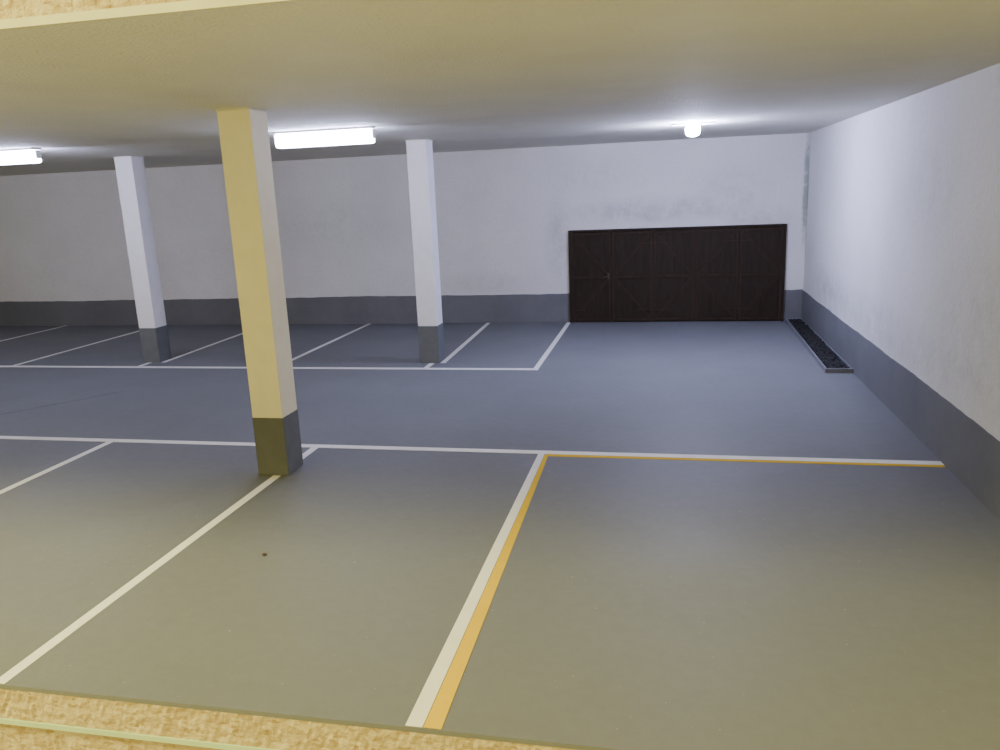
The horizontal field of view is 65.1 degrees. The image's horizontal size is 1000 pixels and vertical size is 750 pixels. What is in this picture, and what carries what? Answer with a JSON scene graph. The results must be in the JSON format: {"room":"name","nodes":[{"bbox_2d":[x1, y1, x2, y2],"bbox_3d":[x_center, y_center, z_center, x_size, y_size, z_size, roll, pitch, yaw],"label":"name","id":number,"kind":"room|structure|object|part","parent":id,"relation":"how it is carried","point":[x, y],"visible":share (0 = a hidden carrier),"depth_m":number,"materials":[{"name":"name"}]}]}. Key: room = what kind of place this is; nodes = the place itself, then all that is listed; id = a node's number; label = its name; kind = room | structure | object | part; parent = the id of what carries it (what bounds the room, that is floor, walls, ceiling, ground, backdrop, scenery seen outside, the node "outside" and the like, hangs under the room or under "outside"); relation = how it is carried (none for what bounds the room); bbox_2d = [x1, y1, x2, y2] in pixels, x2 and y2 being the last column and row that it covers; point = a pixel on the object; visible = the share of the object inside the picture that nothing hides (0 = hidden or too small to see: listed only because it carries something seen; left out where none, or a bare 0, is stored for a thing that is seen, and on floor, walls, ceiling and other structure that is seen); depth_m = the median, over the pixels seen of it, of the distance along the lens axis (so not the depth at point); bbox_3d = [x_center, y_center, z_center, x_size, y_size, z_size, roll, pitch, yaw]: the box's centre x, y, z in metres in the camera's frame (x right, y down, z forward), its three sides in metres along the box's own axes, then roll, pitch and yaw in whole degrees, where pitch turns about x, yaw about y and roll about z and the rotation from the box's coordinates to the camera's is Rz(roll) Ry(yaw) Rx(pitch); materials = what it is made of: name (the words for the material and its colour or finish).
{"room":"parking garage","nodes":[
{"label":"parking garage","id":0,"kind":"room"},
{"bbox_2d":[0,0,186,19],"bbox_3d":[-7.145,-3.883,12.248,25.400,0.627,14.580,0,13,12],"label":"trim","id":1,"kind":"structure","parent":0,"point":[9,9],"depth_m":4.04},
{"bbox_2d":[0,724,222,749],"bbox_3d":[-6.945,0.845,13.354,25.400,0.457,14.570,0,13,12],"label":"trim","id":2,"kind":"structure","parent":0,"point":[12,737],"depth_m":5.23,"materials":[{"name":"beige stone"}]},
{"bbox_2d":[0,718,277,749],"bbox_3d":[-6.958,0.610,13.285,25.400,0.035,14.600,0,13,12],"label":"trim","id":3,"kind":"structure","parent":0,"point":[189,742],"depth_m":5.06,"materials":[{"name":"beige"}]},
{"bbox_2d":[0,689,576,749],"bbox_3d":[-6.962,0.480,13.259,25.400,0.232,14.590,0,13,12],"label":"trim","id":4,"kind":"structure","parent":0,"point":[139,718],"depth_m":4.91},
{"bbox_2d":[0,133,809,312],"bbox_3d":[-5.593,-3.265,19.621,25.400,4.000,0.200,0,13,12],"label":"wall","id":5,"kind":"structure","parent":0,"point":[505,217],"depth_m":18.72,"materials":[{"name":"paint"}]},
{"bbox_2d":[0,293,569,325],"bbox_3d":[-8.071,-1.649,20.428,19.840,0.691,0.012,0,13,12],"label":"baseboard","id":6,"kind":"structure","parent":5,"relation":"attached to","point":[511,308],"depth_m":19.68,"materials":[{"name":"paint"}]},
{"bbox_2d":[568,224,786,322],"bbox_3d":[3.926,-2.252,17.675,4.745,2.130,0.116,0,13,12],"label":"door","id":7,"kind":"structure","parent":5,"relation":"in","point":[727,272],"depth_m":17.66,"materials":[{"name":"wood"}]},
{"bbox_3d":[2.101,-2.246,18.066,0.801,2.032,0.030,0,13,12],"label":"rail","id":8,"kind":"part","parent":7,"relation":"part of","materials":[{"name":"brown wood"}]},
{"bbox_3d":[3.014,-2.240,17.873,0.801,2.032,0.030,0,13,12],"label":"rail","id":9,"kind":"part","parent":7,"relation":"part of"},
{"bbox_3d":[3.927,-2.234,17.681,0.801,2.032,0.030,0,13,12],"label":"rail","id":10,"kind":"part","parent":7,"relation":"part of","materials":[{"name":"brown wood"}]},
{"bbox_3d":[4.840,-2.227,17.488,0.801,2.032,0.030,0,13,12],"label":"rail","id":11,"kind":"part","parent":7,"relation":"part of","materials":[{"name":"brown wood"}]},
{"bbox_3d":[5.753,-2.221,17.296,0.801,2.032,0.030,0,13,12],"label":"rail","id":12,"kind":"part","parent":7,"relation":"part of","materials":[{"name":"brown wood"}]},
{"bbox_2d":[783,289,802,320],"bbox_3d":[6.487,-1.549,17.356,0.378,0.697,0.012,0,13,12],"label":"baseboard","id":13,"kind":"structure","parent":5,"relation":"attached to","point":[792,298],"depth_m":17.34,"materials":[{"name":"paint"}]},
{"bbox_2d":[0,321,999,749],"bbox_3d":[-6.988,0.376,13.135,25.000,0.030,14.390,0,13,12],"label":"floor","id":14,"kind":"structure","parent":0,"point":[636,604],"depth_m":7.01,"materials":[{"name":"paint"}]},
{"bbox_2d":[1,326,63,340],"bbox_3d":[-12.284,-0.773,18.948,0.095,0.004,4.878,0,13,12],"label":"parking line","id":15,"kind":"object","parent":14,"relation":"on","point":[61,326],"visible":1,"depth_m":20.15,"materials":[{"name":"white paint"}]},
{"bbox_2d":[0,442,111,493],"bbox_3d":[-5.730,1.463,8.167,0.095,0.004,4.922,0,13,12],"label":"parking line","id":16,"kind":"object","parent":14,"relation":"on","point":[105,443],"visible":1,"depth_m":9.52,"materials":[{"name":"white paint"}]},
{"bbox_2d":[12,331,138,365],"bbox_3d":[-9.456,-0.753,18.352,0.095,0.004,4.878,0,13,12],"label":"parking line","id":17,"kind":"object","parent":14,"relation":"on","point":[135,331],"visible":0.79,"depth_m":17.59,"materials":[{"name":"white paint"}]},
{"bbox_2d":[0,475,280,683],"bbox_3d":[-2.939,1.599,7.080,0.095,0.004,3.920,0,13,12],"label":"parking line","id":18,"kind":"object","parent":14,"relation":"on","point":[61,636],"visible":1,"depth_m":6.38,"materials":[{"name":"white paint"}]},
{"bbox_2d":[113,156,171,362],"bbox_3d":[-7.037,-2.238,15.475,0.390,4.000,0.390,0,13,12],"label":"pillar","id":19,"kind":"structure","parent":14,"relation":"on","point":[130,170],"depth_m":15.34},
{"bbox_2d":[161,333,242,362],"bbox_3d":[-6.352,-0.773,17.875,0.095,0.004,4.524,0,13,11],"label":"parking line","id":20,"kind":"object","parent":14,"relation":"on","point":[240,333],"visible":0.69,"depth_m":17.05,"materials":[{"name":"white paint"}]},
{"bbox_2d":[215,107,302,475],"bbox_3d":[-2.633,-0.842,8.691,0.390,4.000,0.390,0,13,12],"label":"pillar","id":21,"kind":"structure","parent":14,"relation":"on","point":[243,131],"depth_m":8.53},
{"bbox_2d":[0,366,538,369],"bbox_3d":[-8.951,-0.169,15.752,19.670,0.004,0.130,0,13,12],"label":"parking line","id":22,"kind":"object","parent":14,"relation":"on","point":[0,366],"visible":0.93,"depth_m":14.59,"materials":[{"name":"white paint"}]},
{"bbox_2d":[302,447,316,458],"bbox_3d":[-2.400,0.986,9.613,0.095,0.004,0.602,0,13,12],"label":"parking line","id":23,"kind":"object","parent":14,"relation":"on","point":[309,451],"visible":0.56,"depth_m":9.73,"materials":[{"name":"white paint"}]},
{"bbox_2d":[292,324,369,360],"bbox_3d":[-3.728,-0.713,17.143,0.095,0.004,4.878,0,13,12],"label":"parking line","id":24,"kind":"object","parent":14,"relation":"on","point":[316,348],"visible":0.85,"depth_m":17.12,"materials":[{"name":"white paint"}]},
{"bbox_2d":[405,139,444,362],"bbox_3d":[-1.350,-2.207,14.315,0.390,4.000,0.390,0,13,12],"label":"pillar","id":25,"kind":"structure","parent":14,"relation":"on","point":[420,151],"depth_m":14.14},
{"bbox_2d":[441,323,489,362],"bbox_3d":[-0.668,-0.739,16.700,0.095,0.004,4.474,0,13,10],"label":"parking line","id":26,"kind":"object","parent":14,"relation":"on","point":[460,347],"visible":1,"depth_m":16.25,"materials":[{"name":"white paint"}]},
{"bbox_2d":[0,436,943,464],"bbox_3d":[-7.346,0.867,11.017,24.780,0.004,0.120,0,13,12],"label":"parking line","id":27,"kind":"object","parent":14,"relation":"on","point":[1,437],"visible":0.96,"depth_m":9.43,"materials":[{"name":"white paint"}]},
{"bbox_2d":[405,454,543,726],"bbox_3d":[-0.010,1.504,6.960,0.106,0.004,4.922,0,13,12],"label":"parking line","id":28,"kind":"object","parent":14,"relation":"on","point":[417,718],"visible":1,"depth_m":5.74,"materials":[{"name":"white paint"}]},
{"bbox_2d":[423,456,547,728],"bbox_3d":[0.088,1.514,6.900,0.121,0.004,4.842,0,13,12],"label":"parking line","id":29,"kind":"object","parent":14,"relation":"on","point":[436,718],"visible":1,"depth_m":5.58,"materials":[{"name":"yellow paint"}]},
{"bbox_2d":[534,322,569,367],"bbox_3d":[1.131,-0.679,16.118,0.095,0.004,4.878,0,13,12],"label":"parking line","id":30,"kind":"object","parent":14,"relation":"on","point":[562,331],"visible":1,"depth_m":15.65,"materials":[{"name":"white paint"}]},
{"bbox_2d":[545,454,944,466],"bbox_3d":[2.639,0.960,8.813,4.310,0.004,0.073,0,13,12],"label":"parking line","id":31,"kind":"object","parent":14,"relation":"on","point":[556,455],"visible":1,"depth_m":8.79,"materials":[{"name":"paint"}]},
{"bbox_2d":[786,318,852,372],"bbox_3d":[5.939,-0.649,14.933,0.420,0.090,5.020,0,13,12],"label":"channel","id":32,"kind":"object","parent":14,"relation":"on","point":[828,359],"visible":1,"depth_m":14.09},
{"bbox_2d":[0,0,999,175],"bbox_3d":[-7.132,-3.563,12.317,25.400,0.020,14.590,0,13,12],"label":"ceiling","id":33,"kind":"structure","parent":0,"point":[458,75],"depth_m":6.31,"materials":[{"name":"white paint"}]},
{"bbox_2d":[0,148,41,164],"bbox_3d":[-7.806,-3.381,12.184,1.480,0.220,0.180,0,13,12],"label":"ceiling lamp","id":34,"kind":"object","parent":33,"relation":"attached to","point":[19,155],"visible":1,"depth_m":12.03,"materials":[{"name":"white plastic"}]},
{"bbox_2d":[273,126,375,147],"bbox_3d":[-2.454,-3.320,10.955,1.480,0.220,0.180,0,13,12],"label":"ceiling lamp","id":35,"kind":"object","parent":33,"relation":"attached to","point":[362,134],"visible":1,"depth_m":10.88,"materials":[{"name":"white plastic"}]},
{"bbox_2d":[671,121,714,135],"bbox_3d":[3.083,-3.923,12.521,0.680,0.211,0.230,0,13,12],"label":"ceiling lamp","id":36,"kind":"object","parent":33,"relation":"attached to","point":[693,129],"visible":1,"depth_m":12.44,"materials":[{"name":"white plastic"}]},
{"bbox_3d":[3.083,-3.901,12.526,0.230,0.166,0.230,0,13,12],"label":"bulb","id":37,"kind":"part","parent":36,"relation":"part of","materials":[{"name":"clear glass"}]},
{"bbox_2d":[803,63,999,440],"bbox_3d":[5.258,-1.498,10.076,0.200,4.000,14.390,0,13,12],"label":"wall","id":38,"kind":"structure","parent":0,"point":[902,241],"depth_m":9.20,"materials":[{"name":"paint"}]},
{"bbox_2d":[0,0,300,29],"bbox_3d":[-8.612,-1.873,5.363,25.400,0.045,0.025,0,13,12],"label":"trim","id":39,"kind":"structure","parent":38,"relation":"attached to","point":[189,5],"depth_m":3.93,"materials":[{"name":"paint"}]},
{"bbox_2d":[801,290,999,519],"bbox_3d":[5.222,0.111,10.473,0.012,0.693,14.390,0,13,12],"label":"baseboard","id":40,"kind":"structure","parent":38,"relation":"attached to","point":[971,453],"depth_m":9.12,"materials":[{"name":"paint"}]}
]}

